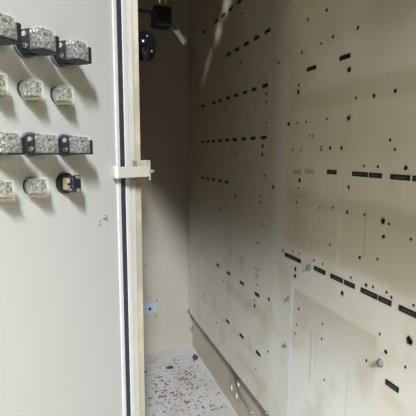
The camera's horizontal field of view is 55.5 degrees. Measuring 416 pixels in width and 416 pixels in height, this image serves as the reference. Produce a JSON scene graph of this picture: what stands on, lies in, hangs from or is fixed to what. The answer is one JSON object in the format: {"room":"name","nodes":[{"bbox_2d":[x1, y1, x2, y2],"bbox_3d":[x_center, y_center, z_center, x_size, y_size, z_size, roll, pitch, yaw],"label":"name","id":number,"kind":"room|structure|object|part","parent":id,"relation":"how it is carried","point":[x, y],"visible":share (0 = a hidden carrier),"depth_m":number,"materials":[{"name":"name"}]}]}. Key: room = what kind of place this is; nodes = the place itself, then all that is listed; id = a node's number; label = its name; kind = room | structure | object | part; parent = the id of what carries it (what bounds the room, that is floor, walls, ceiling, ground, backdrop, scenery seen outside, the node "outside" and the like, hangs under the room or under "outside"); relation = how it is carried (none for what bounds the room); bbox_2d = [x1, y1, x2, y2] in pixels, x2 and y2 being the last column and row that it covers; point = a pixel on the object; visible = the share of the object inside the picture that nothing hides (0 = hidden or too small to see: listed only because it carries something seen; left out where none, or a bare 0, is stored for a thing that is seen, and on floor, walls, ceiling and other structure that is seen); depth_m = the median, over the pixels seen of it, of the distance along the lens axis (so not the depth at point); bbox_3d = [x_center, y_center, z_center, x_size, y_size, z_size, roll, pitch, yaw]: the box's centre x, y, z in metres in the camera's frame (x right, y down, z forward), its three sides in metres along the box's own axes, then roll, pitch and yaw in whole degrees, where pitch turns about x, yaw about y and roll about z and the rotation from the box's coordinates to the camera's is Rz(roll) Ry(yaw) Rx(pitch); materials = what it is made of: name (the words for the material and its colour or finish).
{"room":"electrical room","nodes":[
{"label":"electrical room","id":0,"kind":"room"},
{"bbox_2d":[138,0,191,352],"bbox_3d":[-0.322,-0.265,1.986,0.502,2.100,0.021,-3,8,-19],"label":"wall","id":1,"kind":"structure","parent":0,"point":[163,79],"depth_m":2.03,"materials":[{"name":"beige metal"}]},
{"bbox_2d":[143,301,156,314],"bbox_3d":[-0.307,0.532,2.087,0.077,0.077,0.012,-3,8,-19],"label":"plug","id":2,"kind":"object","parent":1,"relation":"attached to","point":[149,308],"visible":0.98,"depth_m":2.08,"materials":[{"name":"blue plastic"}]},
{"bbox_2d":[144,346,237,415],"bbox_3d":[0.083,0.963,0.920,0.590,0.030,2.605,-3,8,-19],"label":"floor","id":3,"kind":"structure","parent":0,"point":[161,358],"depth_m":1.82,"materials":[{"name":"grey paint"}]},
{"bbox_2d":[126,0,144,415],"bbox_3d":[-0.153,-0.099,0.811,0.025,2.100,0.042,-3,8,-19],"label":"door edge","id":4,"kind":"structure","parent":3,"relation":"on","point":[131,5],"depth_m":0.81,"materials":[{"name":"beige paint"}]},
{"bbox_2d":[0,0,134,415],"bbox_3d":[-0.337,0.266,0.475,0.022,1.430,0.797,4,9,25],"label":"door","id":5,"kind":"structure","parent":4,"relation":"attached to","point":[67,348],"depth_m":0.65,"materials":[{"name":"beige paint"}]},
{"bbox_2d":[0,74,9,96],"bbox_3d":[-0.271,-0.158,0.504,0.027,0.030,0.028,4,9,25],"label":"block","id":6,"kind":"object","parent":5,"relation":"attached to","point":[2,77],"visible":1,"depth_m":0.50,"materials":[{"name":"grey stone"}]},
{"bbox_2d":[0,180,15,202],"bbox_3d":[-0.272,-0.023,0.522,0.027,0.030,0.028,4,9,25],"label":"block","id":7,"kind":"object","parent":5,"relation":"attached to","point":[5,187],"visible":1,"depth_m":0.52,"materials":[{"name":"grey stone"}]},
{"bbox_2d":[0,13,21,45],"bbox_3d":[-0.261,-0.219,0.486,0.052,0.038,0.038,4,9,25],"label":"block","id":8,"kind":"object","parent":5,"relation":"attached to","point":[10,31],"visible":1,"depth_m":0.48,"materials":[{"name":"grey stone"}]},
{"bbox_2d":[0,132,25,154],"bbox_3d":[-0.263,-0.083,0.506,0.049,0.036,0.036,4,9,25],"label":"block","id":9,"kind":"object","parent":5,"relation":"attached to","point":[10,143],"visible":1,"depth_m":0.49,"materials":[{"name":"grey stone"}]},
{"bbox_2d":[17,80,44,101],"bbox_3d":[-0.247,-0.165,0.555,0.027,0.030,0.028,4,9,25],"label":"block","id":10,"kind":"object","parent":5,"relation":"attached to","point":[27,90],"visible":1,"depth_m":0.55,"materials":[{"name":"grey stone"}]},
{"bbox_2d":[12,27,59,58],"bbox_3d":[-0.234,-0.227,0.541,0.052,0.038,0.038,4,9,25],"label":"block","id":11,"kind":"object","parent":5,"relation":"attached to","point":[37,41],"visible":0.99,"depth_m":0.53,"materials":[{"name":"grey stone"}]},
{"bbox_2d":[23,177,49,197],"bbox_3d":[-0.247,-0.030,0.574,0.027,0.030,0.028,4,9,25],"label":"block","id":12,"kind":"object","parent":5,"relation":"attached to","point":[32,186],"visible":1,"depth_m":0.57,"materials":[{"name":"grey stone"}]},
{"bbox_2d":[20,132,61,156],"bbox_3d":[-0.236,-0.090,0.561,0.049,0.036,0.036,4,9,25],"label":"block","id":13,"kind":"object","parent":5,"relation":"attached to","point":[36,144],"visible":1,"depth_m":0.55,"materials":[{"name":"grey stone"}]},
{"bbox_2d":[50,86,74,106],"bbox_3d":[-0.222,-0.172,0.607,0.027,0.030,0.028,4,9,25],"label":"block","id":14,"kind":"object","parent":5,"relation":"attached to","point":[61,96],"visible":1,"depth_m":0.60,"materials":[{"name":"grey stone"}]},
{"bbox_2d":[56,172,80,193],"bbox_3d":[-0.215,-0.039,0.629,0.036,0.035,0.035,4,9,25],"label":"block","id":15,"kind":"object","parent":5,"relation":"attached to","point":[66,183],"visible":1,"depth_m":0.62,"materials":[{"name":"black plastic"}]},
{"bbox_2d":[50,40,91,67],"bbox_3d":[-0.207,-0.235,0.599,0.052,0.038,0.038,4,9,25],"label":"block","id":16,"kind":"object","parent":5,"relation":"attached to","point":[74,52],"visible":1,"depth_m":0.59,"materials":[{"name":"grey stone"}]},
{"bbox_2d":[56,134,92,156],"bbox_3d":[-0.209,-0.098,0.619,0.049,0.036,0.036,4,9,25],"label":"block","id":17,"kind":"object","parent":5,"relation":"attached to","point":[71,145],"visible":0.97,"depth_m":0.61,"materials":[{"name":"grey stone"}]},
{"bbox_2d":[112,160,153,180],"bbox_3d":[-0.148,-0.072,0.769,0.083,0.040,0.035,-6,10,-34],"label":"bar","id":18,"kind":"object","parent":4,"relation":"attached to","point":[140,170],"visible":1,"depth_m":0.76,"materials":[{"name":"beige paint"}]},
{"bbox_2d":[144,355,226,415],"bbox_3d":[-0.125,0.849,1.606,0.472,0.004,1.059,-3,8,-19],"label":"flakes","id":19,"kind":"object","parent":3,"relation":"on","point":[172,392],"visible":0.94,"depth_m":1.78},
{"bbox_2d":[188,0,415,415],"bbox_3d":[0.351,-0.102,0.855,0.040,2.100,2.585,-3,8,-19],"label":"wall","id":20,"kind":"structure","parent":0,"point":[357,113],"depth_m":1.07,"materials":[{"name":"beige paint"}]},
{"bbox_2d":[234,377,250,410],"bbox_3d":[0.135,0.731,1.562,0.007,0.055,0.155,-3,8,-19],"label":"wire","id":21,"kind":"object","parent":20,"relation":"attached to","point":[234,377],"visible":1,"depth_m":1.56,"materials":[{"name":"grey"}]},
{"bbox_2d":[285,252,300,263],"bbox_3d":[0.242,0.142,1.131,0.002,0.012,0.085,-3,8,-19],"label":"label plate","id":22,"kind":"object","parent":20,"relation":"attached to","point":[296,259],"visible":1,"depth_m":1.12,"materials":[{"name":"black plastic"}]},
{"bbox_2d":[293,166,300,174],"bbox_3d":[0.245,-0.104,1.091,0.001,0.023,0.039,-3,8,-19],"label":"sticker","id":23,"kind":"object","parent":20,"relation":"attached to","point":[297,169],"visible":1,"depth_m":1.09,"materials":[{"name":"blue"}]},
{"bbox_2d":[305,165,313,173],"bbox_3d":[0.265,-0.102,1.036,0.001,0.023,0.040,-3,8,-19],"label":"sticker","id":24,"kind":"object","parent":20,"relation":"attached to","point":[309,169],"visible":1,"depth_m":1.03,"materials":[{"name":"blue"}]},
{"bbox_2d":[307,65,315,71],"bbox_3d":[0.264,-0.356,1.008,0.001,0.010,0.040,-3,8,-19],"label":"label plate","id":25,"kind":"object","parent":20,"relation":"attached to","point":[313,67],"visible":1,"depth_m":1.01,"materials":[{"name":"black plastic"}]},
{"bbox_2d":[314,266,325,274],"bbox_3d":[0.285,0.159,1.011,0.002,0.012,0.049,-3,8,-19],"label":"label plate","id":26,"kind":"object","parent":20,"relation":"attached to","point":[317,269],"visible":1,"depth_m":1.01,"materials":[{"name":"black plastic"}]},
{"bbox_2d":[327,170,336,174],"bbox_3d":[0.296,-0.086,0.948,0.002,0.010,0.036,-3,8,-19],"label":"label plate","id":27,"kind":"object","parent":20,"relation":"attached to","point":[334,172],"visible":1,"depth_m":0.94,"materials":[{"name":"black plastic"}]},
{"bbox_2d":[330,273,342,282],"bbox_3d":[0.308,0.168,0.948,0.002,0.012,0.046,-3,8,-19],"label":"label plate","id":28,"kind":"object","parent":20,"relation":"attached to","point":[332,276],"visible":1,"depth_m":0.95,"materials":[{"name":"black plastic"}]},
{"bbox_2d":[339,53,350,60],"bbox_3d":[0.307,-0.339,0.887,0.001,0.010,0.037,-3,8,-19],"label":"label plate","id":29,"kind":"object","parent":20,"relation":"attached to","point":[346,56],"visible":1,"depth_m":0.89,"materials":[{"name":"black plastic"}]},
{"bbox_2d":[344,279,354,288],"bbox_3d":[0.323,0.174,0.905,0.002,0.012,0.037,-3,8,-19],"label":"label plate","id":30,"kind":"object","parent":20,"relation":"attached to","point":[346,282],"visible":1,"depth_m":0.90,"materials":[{"name":"black plastic"}]},
{"bbox_2d":[352,171,367,176],"bbox_3d":[0.329,-0.073,0.858,0.002,0.010,0.049,-3,8,-19],"label":"label plate","id":31,"kind":"object","parent":20,"relation":"attached to","point":[359,174],"visible":1,"depth_m":0.85,"materials":[{"name":"black plastic"}]},
{"bbox_2d":[360,287,377,299],"bbox_3d":[0.344,0.183,0.847,0.002,0.012,0.050,-3,8,-19],"label":"label plate","id":32,"kind":"object","parent":20,"relation":"attached to","point":[364,291],"visible":1,"depth_m":0.84,"materials":[{"name":"black plastic"}]},
{"bbox_2d":[369,172,381,178],"bbox_3d":[0.344,-0.067,0.815,0.002,0.010,0.036,-3,8,-19],"label":"label plate","id":33,"kind":"object","parent":20,"relation":"attached to","point":[371,175],"visible":1,"depth_m":0.81,"materials":[{"name":"black plastic"}]},
{"bbox_2d":[376,359,383,366],"bbox_3d":[0.355,0.322,0.821,0.010,0.016,0.016,-3,8,-19],"label":"bolt","id":34,"kind":"object","parent":20,"relation":"attached to","point":[379,362],"visible":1,"depth_m":0.82,"materials":[{"name":"metal"}]},
{"bbox_2d":[378,295,391,305],"bbox_3d":[0.359,0.189,0.805,0.002,0.012,0.035,-3,8,-19],"label":"label plate","id":35,"kind":"object","parent":20,"relation":"attached to","point":[380,298],"visible":1,"depth_m":0.80,"materials":[{"name":"black plastic"}]},
{"bbox_2d":[385,379,398,392],"bbox_3d":[0.370,0.358,0.796,0.002,0.012,0.034,-3,8,-19],"label":"label plate","id":36,"kind":"object","parent":20,"relation":"attached to","point":[390,384],"visible":1,"depth_m":0.79,"materials":[{"name":"black plastic"}]},
{"bbox_2d":[390,174,409,180],"bbox_3d":[0.366,-0.059,0.755,0.002,0.010,0.048,-3,8,-19],"label":"label plate","id":37,"kind":"object","parent":20,"relation":"attached to","point":[392,176],"visible":1,"depth_m":0.76,"materials":[{"name":"black plastic"}]},
{"bbox_2d":[398,305,415,317],"bbox_3d":[0.379,0.196,0.750,0.002,0.012,0.045,-3,8,-19],"label":"label plate","id":38,"kind":"object","parent":20,"relation":"attached to","point":[403,309],"visible":1,"depth_m":0.75,"materials":[{"name":"black plastic"}]},
{"label":"wall","id":39,"kind":"structure","parent":0,"visible":0},
{"bbox_2d":[138,31,155,61],"bbox_3d":[-0.149,-0.346,0.845,0.072,0.062,0.059,-3,8,-19],"label":"button","id":40,"kind":"object","parent":39,"relation":"attached to","point":[147,41],"visible":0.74,"depth_m":0.83,"materials":[{"name":"black plastic"}]},
{"bbox_2d":[138,0,186,43],"bbox_3d":[-0.130,-0.438,0.912,0.161,0.110,0.040,-3,8,-19],"label":"switch","id":41,"kind":"object","parent":39,"relation":"attached to","point":[161,16],"visible":0.88,"depth_m":0.90,"materials":[{"name":"black plastic"}]},
{"bbox_3d":[-0.066,-0.404,0.927,0.033,0.038,0.003,-3,8,-19],"label":"lever","id":42,"kind":"part","parent":41,"relation":"part of","materials":[{"name":"beige plastic"}]}
]}

